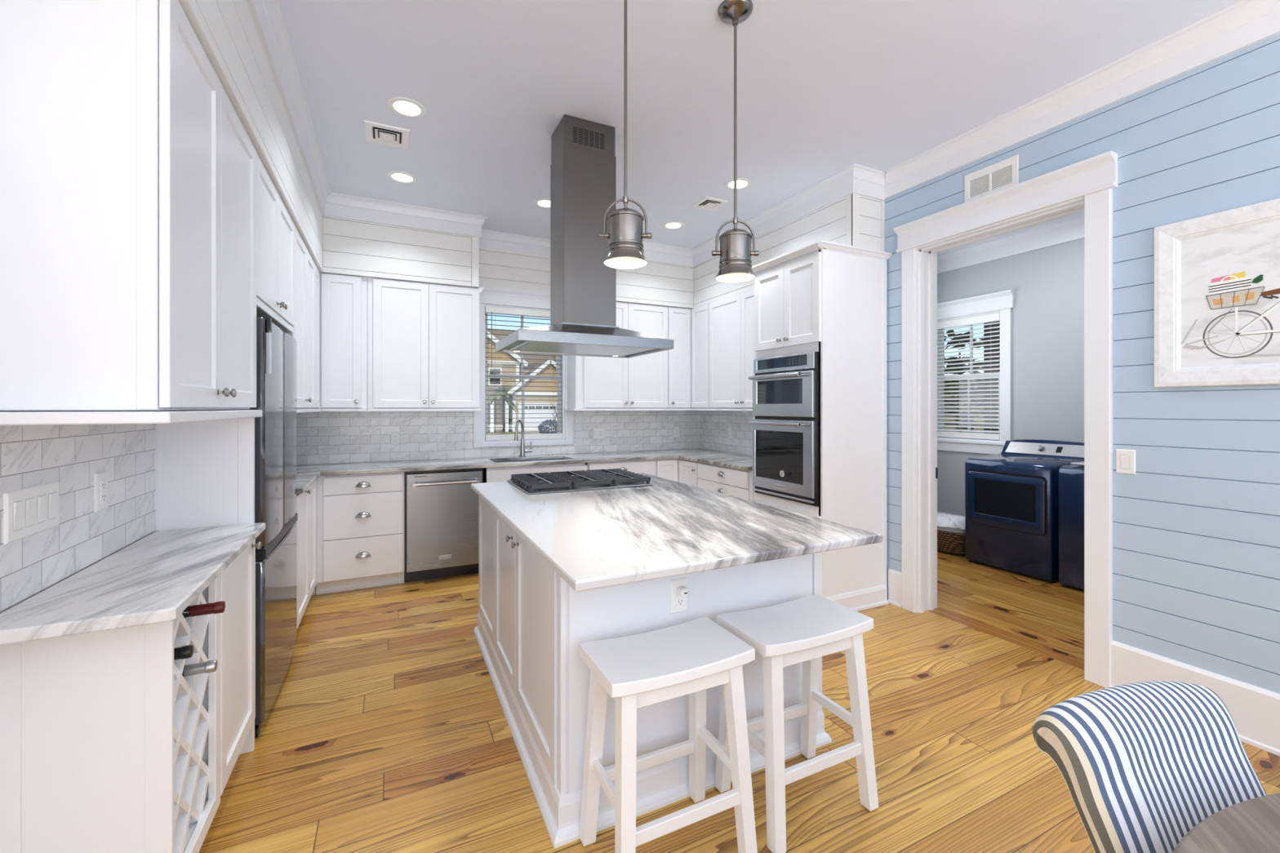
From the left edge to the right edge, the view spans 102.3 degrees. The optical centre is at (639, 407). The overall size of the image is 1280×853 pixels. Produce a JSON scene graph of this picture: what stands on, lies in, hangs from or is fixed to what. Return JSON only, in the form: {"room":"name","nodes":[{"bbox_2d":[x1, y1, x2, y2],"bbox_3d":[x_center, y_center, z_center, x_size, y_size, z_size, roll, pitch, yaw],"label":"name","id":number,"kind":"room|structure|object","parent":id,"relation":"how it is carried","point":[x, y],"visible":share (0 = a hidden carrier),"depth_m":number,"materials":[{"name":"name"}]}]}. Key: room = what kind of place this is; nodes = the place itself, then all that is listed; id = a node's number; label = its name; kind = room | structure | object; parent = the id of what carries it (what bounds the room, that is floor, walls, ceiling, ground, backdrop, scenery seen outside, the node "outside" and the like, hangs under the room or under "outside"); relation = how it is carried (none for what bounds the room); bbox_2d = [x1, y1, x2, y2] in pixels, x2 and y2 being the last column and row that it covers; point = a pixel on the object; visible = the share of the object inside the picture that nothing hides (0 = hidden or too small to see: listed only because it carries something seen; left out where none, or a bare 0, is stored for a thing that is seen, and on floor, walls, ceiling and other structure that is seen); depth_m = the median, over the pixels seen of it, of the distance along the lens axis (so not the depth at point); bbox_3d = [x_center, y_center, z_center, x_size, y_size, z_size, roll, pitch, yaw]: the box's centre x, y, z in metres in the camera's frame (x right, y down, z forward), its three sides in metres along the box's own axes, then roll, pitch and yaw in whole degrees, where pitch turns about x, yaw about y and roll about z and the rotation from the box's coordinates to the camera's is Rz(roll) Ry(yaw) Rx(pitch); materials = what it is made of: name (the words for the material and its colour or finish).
{"room":"kitchen","nodes":[
{"label":"kitchen","id":0,"kind":"room"},
{"bbox_2d":[0,410,155,613],"bbox_3d":[-2.251,-0.135,2.282,0.479,3.020,4.170,0,0,-26],"label":"tile backsplash","id":1,"kind":"structure","parent":0,"point":[70,455],"depth_m":1.44,"materials":[{"name":"tile"}]},
{"bbox_2d":[3,481,59,544],"bbox_3d":[-1.479,0.250,1.251,0.011,0.116,0.215,0,0,-26],"label":"light switch","id":2,"kind":"object","parent":1,"relation":"attached to","point":[30,511],"visible":1,"depth_m":1.24,"materials":[{"name":"white plastic"}]},
{"bbox_2d":[93,471,107,512],"bbox_3d":[-1.632,0.253,1.565,0.009,0.116,0.072,0,0,-26],"label":"wall outlet","id":3,"kind":"object","parent":1,"relation":"attached to","point":[100,479],"visible":1,"depth_m":1.55,"materials":[{"name":"white plastic"}]},
{"bbox_2d":[100,479,106,502],"bbox_3d":[-1.630,0.253,1.566,0.004,0.067,0.033,0,0,-26],"label":"receptacle","id":4,"kind":"object","parent":3,"relation":"attached to","point":[103,482],"depth_m":1.57,"materials":[{"name":"plastic"}]},
{"bbox_2d":[0,0,262,425],"bbox_3d":[-1.463,-0.503,1.582,0.344,1.081,0.979,0,0,-26],"label":"upper cabinet","id":5,"kind":"object","parent":1,"relation":"attached to","point":[128,166],"visible":1,"depth_m":1.22,"materials":[{"name":"white paint"}]},
{"bbox_2d":[293,225,321,413],"bbox_3d":[-2.532,-0.507,3.454,0.634,1.074,1.485,0,0,-26],"label":"upper cabinet","id":6,"kind":"object","parent":1,"relation":"attached to","point":[307,275],"visible":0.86,"depth_m":3.32,"materials":[{"name":"white paint"}]},
{"bbox_2d":[177,0,322,271],"bbox_3d":[-1.978,-1.345,2.286,0.634,0.600,3.440,0,0,-26],"label":"wall","id":7,"kind":"structure","parent":0,"point":[226,30],"depth_m":2.01,"materials":[{"name":"white paint"}]},
{"bbox_2d":[247,0,331,215],"bbox_3d":[-1.663,-1.560,2.432,0.060,0.170,3.428,0,0,-26],"label":"crown molding","id":8,"kind":"structure","parent":7,"relation":"attached to","point":[267,15],"depth_m":2.49,"materials":[{"name":"white paint"}]},
{"bbox_2d":[320,215,479,288],"bbox_3d":[-2.273,-1.345,4.224,1.792,0.600,0.336,0,0,-26],"label":"wall","id":9,"kind":"structure","parent":0,"point":[350,247],"depth_m":4.19,"materials":[{"name":"white paint"}]},
{"bbox_2d":[323,192,487,240],"bbox_3d":[-1.948,-1.560,4.350,1.218,0.170,0.392,0,0,-26],"label":"crown molding","id":10,"kind":"structure","parent":9,"relation":"attached to","point":[341,206],"depth_m":4.18,"materials":[{"name":"white paint"}]},
{"bbox_2d":[296,249,699,465],"bbox_3d":[-1.246,-0.135,4.992,4.610,3.020,0.169,0,0,-26],"label":"wall","id":11,"kind":"structure","parent":0,"point":[322,437],"depth_m":4.65,"materials":[{"name":"tile"}]},
{"bbox_2d":[317,272,367,411],"bbox_3d":[-2.386,-0.507,4.159,0.338,1.074,0.334,0,0,-26],"label":"upper cabinet","id":12,"kind":"object","parent":11,"relation":"attached to","point":[343,298],"visible":0.94,"depth_m":4.05,"materials":[{"name":"white paint"}]},
{"bbox_2d":[391,431,399,444],"bbox_3d":[-2.121,0.265,4.469,0.072,0.116,0.009,0,0,-26],"label":"wall outlet","id":13,"kind":"object","parent":11,"relation":"attached to","point":[395,436],"visible":1,"depth_m":4.47,"materials":[{"name":"white plastic"}]},
{"bbox_2d":[393,434,397,442],"bbox_3d":[-2.120,0.265,4.467,0.033,0.067,0.004,0,0,-26],"label":"receptacle","id":14,"kind":"object","parent":13,"relation":"attached to","point":[395,436],"depth_m":4.47,"materials":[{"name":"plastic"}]},
{"bbox_2d":[367,277,484,411],"bbox_3d":[-1.827,-0.507,4.429,0.900,1.075,0.334,0,0,-26],"label":"upper cabinet","id":15,"kind":"object","parent":11,"relation":"attached to","point":[423,339],"visible":1,"depth_m":4.28,"materials":[{"name":"white paint"}]},
{"bbox_2d":[479,246,550,293],"bbox_3d":[-1.140,-1.320,4.952,0.883,0.410,0.012,0,0,-26],"label":"wall","id":16,"kind":"structure","parent":11,"relation":"in","point":[537,262],"depth_m":4.92,"materials":[{"name":"white paint"}]},
{"bbox_2d":[479,229,550,255],"bbox_3d":[-1.133,-1.570,4.938,0.883,0.150,0.045,0,0,-26],"label":"crown molding","id":17,"kind":"structure","parent":11,"relation":"in","point":[491,239],"depth_m":4.91,"materials":[{"name":"white paint"}]},
{"bbox_2d":[479,286,550,308],"bbox_3d":[-1.134,-1.046,4.940,0.883,0.138,0.040,0,0,-26],"label":"cap","id":18,"kind":"object","parent":11,"relation":"attached to","point":[495,295],"visible":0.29,"depth_m":4.91,"materials":[{"name":"white paint"}]},
{"bbox_2d":[473,302,573,447],"bbox_3d":[-1.137,-0.305,5.036,0.965,1.344,0.184,0,0,-26],"label":"window","id":19,"kind":"structure","parent":11,"relation":"in","point":[480,420],"depth_m":4.96,"materials":[{"name":"white paint"}]},
{"bbox_2d":[484,306,562,440],"bbox_3d":[-1.111,-0.320,4.982,0.743,1.253,0.048,0,0,-26],"label":"window blind","id":20,"kind":"object","parent":19,"relation":"attached to","point":[495,310],"visible":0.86,"depth_m":4.94,"materials":[{"name":"white plastic"}]},
{"bbox_2d":[593,427,604,439],"bbox_3d":[-0.424,0.265,5.290,0.118,0.116,0.011,0,0,-26],"label":"light switch","id":21,"kind":"object","parent":11,"relation":"attached to","point":[598,433],"visible":1,"depth_m":5.29,"materials":[{"name":"white plastic"}]},
{"bbox_2d":[599,430,602,436],"bbox_3d":[-0.403,0.265,5.299,0.033,0.067,0.004,0,0,-26],"label":"receptacle","id":22,"kind":"object","parent":21,"relation":"attached to","point":[600,431],"depth_m":5.30,"materials":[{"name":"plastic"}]},
{"bbox_2d":[564,302,668,410],"bbox_3d":[-0.223,-0.507,5.206,1.018,1.074,0.334,0,0,-26],"label":"upper cabinet","id":23,"kind":"object","parent":11,"relation":"attached to","point":[639,381],"visible":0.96,"depth_m":5.10,"materials":[{"name":"white paint"}]},
{"bbox_2d":[673,426,679,437],"bbox_3d":[0.404,0.268,5.692,0.072,0.116,0.009,0,0,-26],"label":"wall outlet","id":24,"kind":"object","parent":11,"relation":"attached to","point":[676,429],"visible":1,"depth_m":5.69,"materials":[{"name":"white plastic"}]},
{"bbox_2d":[667,303,710,410],"bbox_3d":[0.556,-0.507,5.419,0.567,1.074,0.632,0,0,-26],"label":"upper cabinet","id":25,"kind":"object","parent":11,"relation":"attached to","point":[688,362],"visible":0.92,"depth_m":5.34,"materials":[{"name":"white paint"}]},
{"bbox_2d":[199,551,1279,852],"bbox_3d":[1.182,1.405,-0.261,9.100,0.060,11.700,0,0,-26],"label":"floor","id":26,"kind":"structure","parent":0,"point":[385,729],"depth_m":2.10,"materials":[{"name":"brown wood"}]},
{"bbox_2d":[0,538,261,852],"bbox_3d":[-1.482,0.934,1.618,0.344,0.882,0.851,0,0,-26],"label":"wine cabinet","id":27,"kind":"object","parent":26,"relation":"on","point":[106,746],"visible":0.7,"depth_m":1.26,"materials":[{"name":"white paint"}]},
{"bbox_2d":[0,522,265,644],"bbox_3d":[-1.441,0.476,1.557,0.344,0.030,0.996,0,0,-26],"label":"countertop","id":28,"kind":"structure","parent":27,"relation":"on","point":[153,580],"depth_m":1.33,"materials":[{"name":"stone"}]},
{"bbox_2d":[173,644,193,660],"bbox_3d":[-1.322,0.654,1.329,0.265,0.075,0.075,0,0,-26],"label":"wine bottle","id":29,"kind":"object","parent":27,"relation":"in","point":[185,651],"visible":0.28,"depth_m":1.37,"materials":[{"name":"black glass"}]},
{"bbox_2d":[182,659,217,676],"bbox_3d":[-1.329,0.737,1.417,0.265,0.075,0.075,0,0,-26],"label":"wine bottle","id":30,"kind":"object","parent":27,"relation":"in","point":[210,666],"visible":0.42,"depth_m":1.45,"materials":[{"name":"silver glass"}]},
{"bbox_2d":[182,600,225,617],"bbox_3d":[-1.313,0.572,1.425,0.265,0.075,0.075,0,0,-26],"label":"wine bottle","id":31,"kind":"object","parent":27,"relation":"in","point":[217,607],"visible":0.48,"depth_m":1.45,"materials":[{"name":"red glass"}]},
{"bbox_2d":[153,151,294,754],"bbox_3d":[-2.007,0.166,2.370,0.634,2.419,0.956,0,0,-26],"label":"refrigerator surround","id":32,"kind":"object","parent":26,"relation":"on","point":[205,470],"visible":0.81,"depth_m":2.04,"materials":[{"name":"white paint"}]},
{"bbox_2d":[249,316,297,737],"bbox_3d":[-2.014,0.499,2.388,0.618,1.752,0.855,0,0,-26],"label":"refrigerator","id":33,"kind":"object","parent":26,"relation":"on","point":[275,432],"visible":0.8,"depth_m":2.30,"materials":[{"name":"silver metal"}]},
{"bbox_2d":[266,317,271,373],"bbox_3d":[-1.576,-0.264,2.191,0.015,0.237,0.046,0,0,-26],"label":"handle","id":34,"kind":"object","parent":33,"relation":"attached to","point":[268,320],"visible":1,"depth_m":2.18,"materials":[{"name":"silver metal"}]},
{"bbox_2d":[295,480,316,629],"bbox_3d":[-2.530,0.934,3.462,0.644,0.882,1.462,0,0,-26],"label":"base cabinet","id":35,"kind":"object","parent":26,"relation":"on","point":[306,502],"visible":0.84,"depth_m":3.28,"materials":[{"name":"white paint"}]},
{"bbox_2d":[296,448,752,493],"bbox_3d":[-0.864,0.476,4.134,4.246,0.030,1.705,0,0,-26],"label":"countertop","id":36,"kind":"structure","parent":35,"relation":"on","point":[306,474],"depth_m":4.35,"materials":[{"name":"grey stone"}]},
{"bbox_2d":[514,419,532,457],"bbox_3d":[-1.114,0.286,4.812,0.100,0.351,0.244,0,0,26],"label":"kitchen faucet","id":37,"kind":"object","parent":36,"relation":"on","point":[522,451],"visible":1,"depth_m":4.85,"materials":[{"name":"silver metal"}]},
{"bbox_2d":[494,458,564,462],"bbox_3d":[-0.981,0.592,4.661,0.740,0.197,0.395,0,0,-26],"label":"sink","id":38,"kind":"object","parent":36,"relation":"in","point":[552,459],"visible":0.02,"depth_m":4.83,"materials":[{"name":"metal"}]},
{"bbox_2d":[315,471,404,595],"bbox_3d":[-2.200,0.934,4.089,0.591,0.882,0.622,0,0,-26],"label":"drawer base","id":39,"kind":"object","parent":26,"relation":"on","point":[360,517],"visible":0.98,"depth_m":3.84,"materials":[{"name":"white paint"}]},
{"bbox_2d":[404,467,482,582],"bbox_3d":[-1.653,0.937,4.318,0.588,0.876,0.646,0,0,-26],"label":"dishwasher","id":40,"kind":"object","parent":26,"relation":"on","point":[441,507],"visible":1,"depth_m":4.08,"materials":[{"name":"silver metal"}]},
{"bbox_2d":[482,462,587,483],"bbox_3d":[-0.992,0.934,4.673,0.904,0.882,0.624,0,0,-26],"label":"base cabinet","id":41,"kind":"object","parent":26,"relation":"on","point":[496,474],"visible":0.02,"depth_m":4.36,"materials":[{"name":"white paint"}]},
{"bbox_2d":[587,459,655,475],"bbox_3d":[-0.277,0.934,5.021,0.681,0.882,0.622,0,0,-26],"label":"drawer base","id":42,"kind":"object","parent":26,"relation":"on","point":[647,466],"visible":0.17,"depth_m":4.80,"materials":[{"name":"white paint"}]},
{"bbox_2d":[473,495,831,848],"bbox_3d":[-0.119,0.933,2.642,1.176,0.884,1.730,0,0,-26],"label":"kitchen island","id":43,"kind":"object","parent":26,"relation":"on","point":[531,628],"visible":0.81,"depth_m":1.87,"materials":[{"name":"white paint"}]},
{"bbox_2d":[471,473,882,591],"bbox_3d":[-0.072,0.476,2.508,1.173,0.030,1.967,0,0,-26],"label":"island countertop","id":44,"kind":"structure","parent":43,"relation":"on","point":[602,538],"depth_m":1.90,"materials":[{"name":"white stone"}]},
{"bbox_2d":[506,468,653,494],"bbox_3d":[-0.374,0.433,3.132,0.755,0.054,0.540,0,0,-26],"label":"gas cooktop","id":45,"kind":"object","parent":44,"relation":"in","point":[530,483],"visible":1,"depth_m":2.99,"materials":[{"name":"metal"}]},
{"bbox_2d":[670,577,688,613],"bbox_3d":[0.141,0.670,1.835,0.072,0.118,0.009,0,0,-26],"label":"wall outlet","id":46,"kind":"object","parent":43,"relation":"attached to","point":[678,604],"visible":0.79,"depth_m":1.83,"materials":[{"name":"white plastic"}]},
{"bbox_2d":[675,586,684,606],"bbox_3d":[0.142,0.670,1.833,0.033,0.067,0.004,0,0,-26],"label":"receptacle","id":47,"kind":"object","parent":46,"relation":"attached to","point":[679,600],"depth_m":1.83,"materials":[{"name":"plastic"}]},
{"bbox_2d":[677,586,688,597],"bbox_3d":[0.152,0.648,1.817,0.030,0.030,0.034,0,0,-26],"label":"charger","id":48,"kind":"object","parent":46,"relation":"attached to","point":[682,591],"visible":1,"depth_m":1.80,"materials":[{"name":"white plastic"}]},
{"bbox_2d":[578,617,757,852],"bbox_3d":[0.080,1.056,1.592,0.472,0.639,0.332,0,0,-26],"label":"bar stool","id":49,"kind":"object","parent":26,"relation":"on","point":[692,657],"visible":1,"depth_m":1.55,"materials":[{"name":"white paint"}]},
{"bbox_2d":[654,458,698,487],"bbox_3d":[0.487,0.934,5.220,0.865,0.882,0.930,0,0,-26],"label":"base cabinet","id":50,"kind":"object","parent":26,"relation":"on","point":[680,470],"visible":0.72,"depth_m":4.95,"materials":[{"name":"white paint"}]},
{"bbox_2d":[697,462,753,501],"bbox_3d":[0.957,0.934,4.497,0.649,0.882,0.776,0,0,-26],"label":"drawer base","id":51,"kind":"object","parent":26,"relation":"on","point":[735,482],"visible":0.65,"depth_m":4.30,"materials":[{"name":"white paint"}]},
{"bbox_2d":[714,594,878,852],"bbox_3d":[0.543,1.056,1.817,0.472,0.639,0.332,0,0,-26],"label":"bar stool","id":52,"kind":"object","parent":26,"relation":"on","point":[806,629],"visible":0.94,"depth_m":1.76,"materials":[{"name":"white paint"}]},
{"bbox_2d":[751,240,892,611],"bbox_3d":[1.308,0.144,3.818,0.672,2.462,0.748,0,0,-26],"label":"tall cabinet","id":53,"kind":"object","parent":26,"relation":"on","point":[829,299],"visible":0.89,"depth_m":3.54,"materials":[{"name":"white paint"}]},
{"bbox_2d":[748,351,819,506],"bbox_3d":[1.197,0.141,3.775,0.553,1.024,0.646,0,0,-26],"label":"wall oven","id":54,"kind":"object","parent":53,"relation":"in","point":[785,424],"visible":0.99,"depth_m":3.62,"materials":[{"name":"silver metal"}]},
{"bbox_2d":[937,529,964,555],"bbox_3d":[3.024,1.264,5.065,0.550,0.222,0.650,0,0,-26],"label":"laundry basket","id":55,"kind":"object","parent":26,"relation":"on","point":[948,542],"visible":0.21,"depth_m":4.79,"materials":[{"name":"wicker"}]},
{"bbox_2d":[937,512,964,533],"bbox_3d":[3.023,1.192,5.066,0.476,0.268,0.543,0,0,-26],"label":"folded towel","id":56,"kind":"object","parent":55,"relation":"in","point":[947,522],"visible":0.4,"depth_m":4.90,"materials":[{"name":"white fabric"}]},
{"bbox_2d":[964,439,1084,582],"bbox_3d":[3.363,0.832,4.467,0.732,1.086,0.676,0,0,-26],"label":"dryer","id":57,"kind":"object","parent":26,"relation":"on","point":[1011,495],"visible":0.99,"depth_m":4.30,"materials":[{"name":"blue metal"}]},
{"bbox_2d":[1057,461,1084,591],"bbox_3d":[3.685,0.832,3.828,0.710,1.086,0.676,0,0,-26],"label":"washing machine","id":58,"kind":"object","parent":26,"relation":"on","point":[1071,477],"visible":0.15,"depth_m":3.90,"materials":[{"name":"blue metal"}]},
{"bbox_2d":[1032,680,1266,852],"bbox_3d":[0.953,0.949,0.686,0.450,0.857,0.616,0,0,-17],"label":"dining chair","id":59,"kind":"object","parent":26,"relation":"on","point":[1141,765],"visible":0.94,"depth_m":0.87,"materials":[{"name":"fabric"}]},
{"bbox_2d":[1172,792,1279,852],"bbox_3d":[1.142,0.995,0.120,1.444,0.760,1.444,0,0,-26],"label":"dining table","id":60,"kind":"object","parent":26,"relation":"on","point":[1252,825],"visible":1,"depth_m":0.75,"materials":[{"name":"grey wood"}]},
{"bbox_2d":[616,193,884,309],"bbox_3d":[0.502,-1.345,4.416,1.605,0.600,2.409,0,0,-26],"label":"wall","id":61,"kind":"structure","parent":0,"point":[854,220],"depth_m":4.44,"materials":[{"name":"white paint"}]},
{"bbox_2d":[643,163,885,266],"bbox_3d":[0.662,-1.560,4.656,2.909,0.170,1.180,0,0,32],"label":"crown molding","id":62,"kind":"structure","parent":61,"relation":"attached to","point":[856,179],"depth_m":4.02,"materials":[{"name":"white paint"}]},
{"bbox_2d":[278,0,1241,254],"bbox_3d":[1.159,-1.705,-0.272,9.350,0.120,12.000,0,0,-26],"label":"ceiling","id":63,"kind":"structure","parent":0,"point":[824,87],"depth_m":2.58,"materials":[{"name":"white paint"}]},
{"bbox_2d":[364,120,409,149],"bbox_3d":[-1.522,-1.638,3.107,0.240,0.014,0.240,0,0,-26],"label":"ceiling vent","id":64,"kind":"object","parent":63,"relation":"in","point":[375,132],"visible":1,"depth_m":3.09,"materials":[{"name":"white plastic"}]},
{"bbox_2d":[387,171,417,183],"bbox_3d":[-1.696,-1.642,3.679,0.192,0.006,0.192,0,0,-26],"label":"recessed light","id":65,"kind":"object","parent":63,"relation":"in","point":[398,176],"visible":1,"depth_m":3.67,"materials":[{"name":"white plastic"}]},
{"bbox_2d":[387,97,426,118],"bbox_3d":[-1.277,-1.642,2.826,0.192,0.006,0.192,0,0,-26],"label":"recessed light","id":66,"kind":"object","parent":63,"relation":"in","point":[405,107],"visible":1,"depth_m":2.82,"materials":[{"name":"white plastic"}]},
{"bbox_2d":[533,198,550,208],"bbox_3d":[-0.753,-1.642,4.146,0.192,0.006,0.192,0,0,-26],"label":"recessed light","id":67,"kind":"object","parent":63,"relation":"in","point":[541,202],"visible":0.62,"depth_m":4.13,"materials":[{"name":"white plastic"}]},
{"bbox_2d":[495,114,673,358],"bbox_3d":[-0.345,-0.993,3.077,0.898,1.301,0.630,0,0,-26],"label":"range hood","id":68,"kind":"object","parent":63,"relation":"attached to","point":[583,166],"visible":0.99,"depth_m":2.94,"materials":[{"name":"metal"}]},
{"bbox_2d":[599,0,651,269],"bbox_3d":[-0.053,-1.091,1.913,0.165,1.109,0.165,0,0,40],"label":"pendant light","id":69,"kind":"object","parent":63,"relation":"hanging from","point":[625,235],"visible":1,"depth_m":1.89,"materials":[{"name":"silver metal"}]},
{"bbox_2d":[662,221,684,229],"bbox_3d":[0.299,-1.642,4.645,0.192,0.006,0.192,0,0,-26],"label":"recessed light","id":70,"kind":"object","parent":63,"relation":"in","point":[672,224],"visible":1,"depth_m":4.64,"materials":[{"name":"white plastic"}]},
{"bbox_2d":[692,196,728,210],"bbox_3d":[0.562,-1.638,4.150,0.210,0.014,0.210,0,0,-26],"label":"ceiling vent","id":71,"kind":"object","parent":63,"relation":"in","point":[709,203],"visible":1,"depth_m":4.14,"materials":[{"name":"white plastic"}]},
{"bbox_2d":[711,0,759,282],"bbox_3d":[0.394,-1.091,2.130,0.165,1.109,0.165,0,0,40],"label":"pendant light","id":72,"kind":"object","parent":63,"relation":"hanging from","point":[735,253],"visible":1,"depth_m":2.10,"materials":[{"name":"silver metal"}]},
{"bbox_2d":[724,177,751,190],"bbox_3d":[0.720,-1.642,3.788,0.192,0.006,0.192,0,0,-26],"label":"recessed light","id":73,"kind":"object","parent":63,"relation":"in","point":[742,183],"visible":0.89,"depth_m":3.78,"materials":[{"name":"white plastic"}]},
{"bbox_2d":[699,33,1279,693],"bbox_3d":[3.256,-0.135,0.744,0.211,3.020,11.700,0,0,-26],"label":"wall","id":74,"kind":"structure","parent":0,"point":[1196,526],"depth_m":2.32,"materials":[{"name":"blue paint"}]},
{"bbox_2d":[728,427,732,439],"bbox_3d":[0.925,0.263,5.304,0.009,0.116,0.072,0,0,-26],"label":"wall outlet","id":75,"kind":"object","parent":74,"relation":"attached to","point":[730,429],"visible":1,"depth_m":5.29,"materials":[{"name":"white plastic"}]},
{"bbox_2d":[707,288,753,411],"bbox_3d":[1.038,-0.507,4.700,0.328,1.074,1.074,0,0,-26],"label":"upper cabinet","id":76,"kind":"object","parent":74,"relation":"attached to","point":[731,317],"visible":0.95,"depth_m":4.79,"materials":[{"name":"white paint"}]},
{"bbox_2d":[964,154,1018,202],"bbox_3d":[2.060,-1.335,3.031,0.009,0.176,0.300,0,0,-26],"label":"air vent","id":77,"kind":"object","parent":74,"relation":"in","point":[1004,174],"visible":0.97,"depth_m":3.02,"materials":[{"name":"white plastic"}]},
{"bbox_2d":[893,151,1118,688],"bbox_3d":[2.124,0.070,3.068,0.271,2.610,1.186,0,0,-26],"label":"door frame","id":78,"kind":"structure","parent":74,"relation":"in","point":[1086,186],"depth_m":2.91,"materials":[{"name":"white paint"}]},
{"bbox_2d":[884,0,1279,199],"bbox_3d":[3.705,-1.565,-0.452,0.085,0.159,9.155,0,0,-26],"label":"crown molding","id":79,"kind":"structure","parent":74,"relation":"attached to","point":[1242,24],"depth_m":2.51,"materials":[{"name":"white paint"}]},
{"bbox_2d":[887,568,1279,755],"bbox_3d":[3.748,1.256,-0.455,0.034,0.238,9.112,0,0,-26],"label":"baseboard","id":80,"kind":"structure","parent":74,"relation":"attached to","point":[1254,711],"depth_m":2.20,"materials":[{"name":"white paint"}]},
{"bbox_2d":[1115,448,1135,474],"bbox_3d":[2.329,0.259,2.474,0.011,0.116,0.072,0,0,-26],"label":"light switch","id":81,"kind":"object","parent":74,"relation":"attached to","point":[1125,459],"visible":1,"depth_m":2.47,"materials":[{"name":"white plastic"}]},
{"bbox_2d":[1154,197,1279,387],"bbox_3d":[2.588,-0.460,1.910,0.032,0.734,1.021,0,0,-26],"label":"framed picture","id":82,"kind":"object","parent":74,"relation":"attached to","point":[1217,275],"visible":1,"depth_m":2.19,"materials":[{"name":"white wood"}]},
{"bbox_2d":[1181,220,1279,367],"bbox_3d":[2.596,-0.460,1.914,0.006,0.598,0.861,0,0,-26],"label":"print","id":83,"kind":"object","parent":82,"relation":"attached to","point":[1230,271],"depth_m":2.15,"materials":[{"name":"white paper"}]},
{"bbox_2d":[937,238,1084,516],"bbox_3d":[3.701,-0.135,4.849,0.150,3.020,4.700,0,0,-26],"label":"wall","id":84,"kind":"structure","parent":0,"point":[1047,283],"depth_m":4.75,"materials":[{"name":"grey paint"}]},
{"bbox_2d":[937,289,1013,454],"bbox_3d":[3.420,-0.333,5.371,0.200,1.585,0.925,0,0,-26],"label":"window","id":85,"kind":"structure","parent":84,"relation":"in","point":[1002,302],"depth_m":5.14,"materials":[{"name":"white paint"}]},
{"bbox_2d":[937,312,999,439],"bbox_3d":[3.392,-0.307,5.357,0.044,1.248,0.663,0,0,-26],"label":"window blind","id":86,"kind":"object","parent":85,"relation":"attached to","point":[993,317],"visible":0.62,"depth_m":5.33,"materials":[{"name":"white plastic"}]},
{"label":"outside","id":87,"kind":"structure","parent":0,"visible":0},
{"bbox_3d":[37.263,1.925,-1.225,54.000,0.100,45.300,0,0,-26],"label":"ground","id":88,"kind":"structure","parent":87,"visible":0},
{"bbox_2d":[983,320,999,433],"bbox_3d":[3.929,0.125,5.651,0.200,3.500,0.205,0,0,-26],"label":"porch post","id":89,"kind":"object","parent":88,"relation":"on","point":[997,324],"visible":0.02,"depth_m":5.62,"materials":[{"name":"white wood"}]},
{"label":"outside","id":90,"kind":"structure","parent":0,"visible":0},
{"bbox_2d":[518,431,555,434],"bbox_3d":[-2.731,1.870,32.012,5.600,0.010,20.000,0,0,-26],"label":"driveway","id":91,"kind":"structure","parent":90,"point":[525,433],"depth_m":38.04,"materials":[{"name":"concrete"}]},
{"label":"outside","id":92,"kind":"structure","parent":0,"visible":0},
{"bbox_2d":[488,431,524,435],"bbox_3d":[-11.799,1.925,47.287,100.000,0.100,84.600,0,0,-26],"label":"ground","id":93,"kind":"structure","parent":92,"point":[489,433],"depth_m":37.05,"materials":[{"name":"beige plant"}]},
{"bbox_2d":[488,386,519,435],"bbox_3d":[-5.974,0.450,21.777,1.560,2.858,1.549,0,0,-3],"label":"palm tree","id":94,"kind":"object","parent":93,"relation":"on","point":[499,394],"visible":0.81,"depth_m":21.68,"materials":[{"name":"green plant"}]},
{"bbox_2d":[487,328,556,432],"bbox_3d":[-9.634,-2.950,45.114,26.000,9.650,10.400,0,0,-26],"label":"neighbor house","id":95,"kind":"structure","parent":93,"relation":"on","point":[516,385],"depth_m":40.57,"materials":[{"name":"beige"}]},
{"bbox_2d":[537,418,556,433],"bbox_3d":[-6.579,1.540,37.947,1.898,1.440,1.877,0,0,-26],"label":"shrub","id":96,"kind":"object","parent":93,"relation":"on","point":[540,427],"visible":0.48,"depth_m":37.50,"materials":[{"name":"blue plant"}]},
{"bbox_2d":[943,329,983,397],"bbox_3d":[9.952,-1.625,17.041,4.006,7.000,4.011,0,0,-26],"label":"pine tree","id":97,"kind":"object","parent":93,"relation":"on","point":[949,331],"visible":0.07,"depth_m":16.39,"materials":[{"name":"green plant"}]},
{"bbox_2d":[943,352,983,432],"bbox_3d":[14.922,-0.348,24.114,3.522,4.553,4.010,0,0,-26],"label":"pine tree","id":98,"kind":"object","parent":93,"relation":"on","point":[959,353],"visible":0.27,"depth_m":23.93,"materials":[{"name":"green plant"}]},
{"bbox_2d":[943,378,983,433],"bbox_3d":[21.196,-0.025,31.937,6.800,3.800,5.800,0,0,-26],"label":"house","id":99,"kind":"structure","parent":93,"relation":"on","point":[973,396],"depth_m":29.86,"materials":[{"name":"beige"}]},
{"bbox_3d":[2.805,-0.135,4.221,2.010,3.020,4.350,0,0,-26],"label":"wall","id":100,"kind":"structure","parent":0,"visible":0},
{"bbox_2d":[937,213,1084,273],"bbox_3d":[3.678,-1.552,4.644,0.070,0.185,4.050,0,0,-26],"label":"crown molding","id":101,"kind":"structure","parent":100,"relation":"attached to","point":[1072,228],"depth_m":4.90,"materials":[{"name":"white paint"}]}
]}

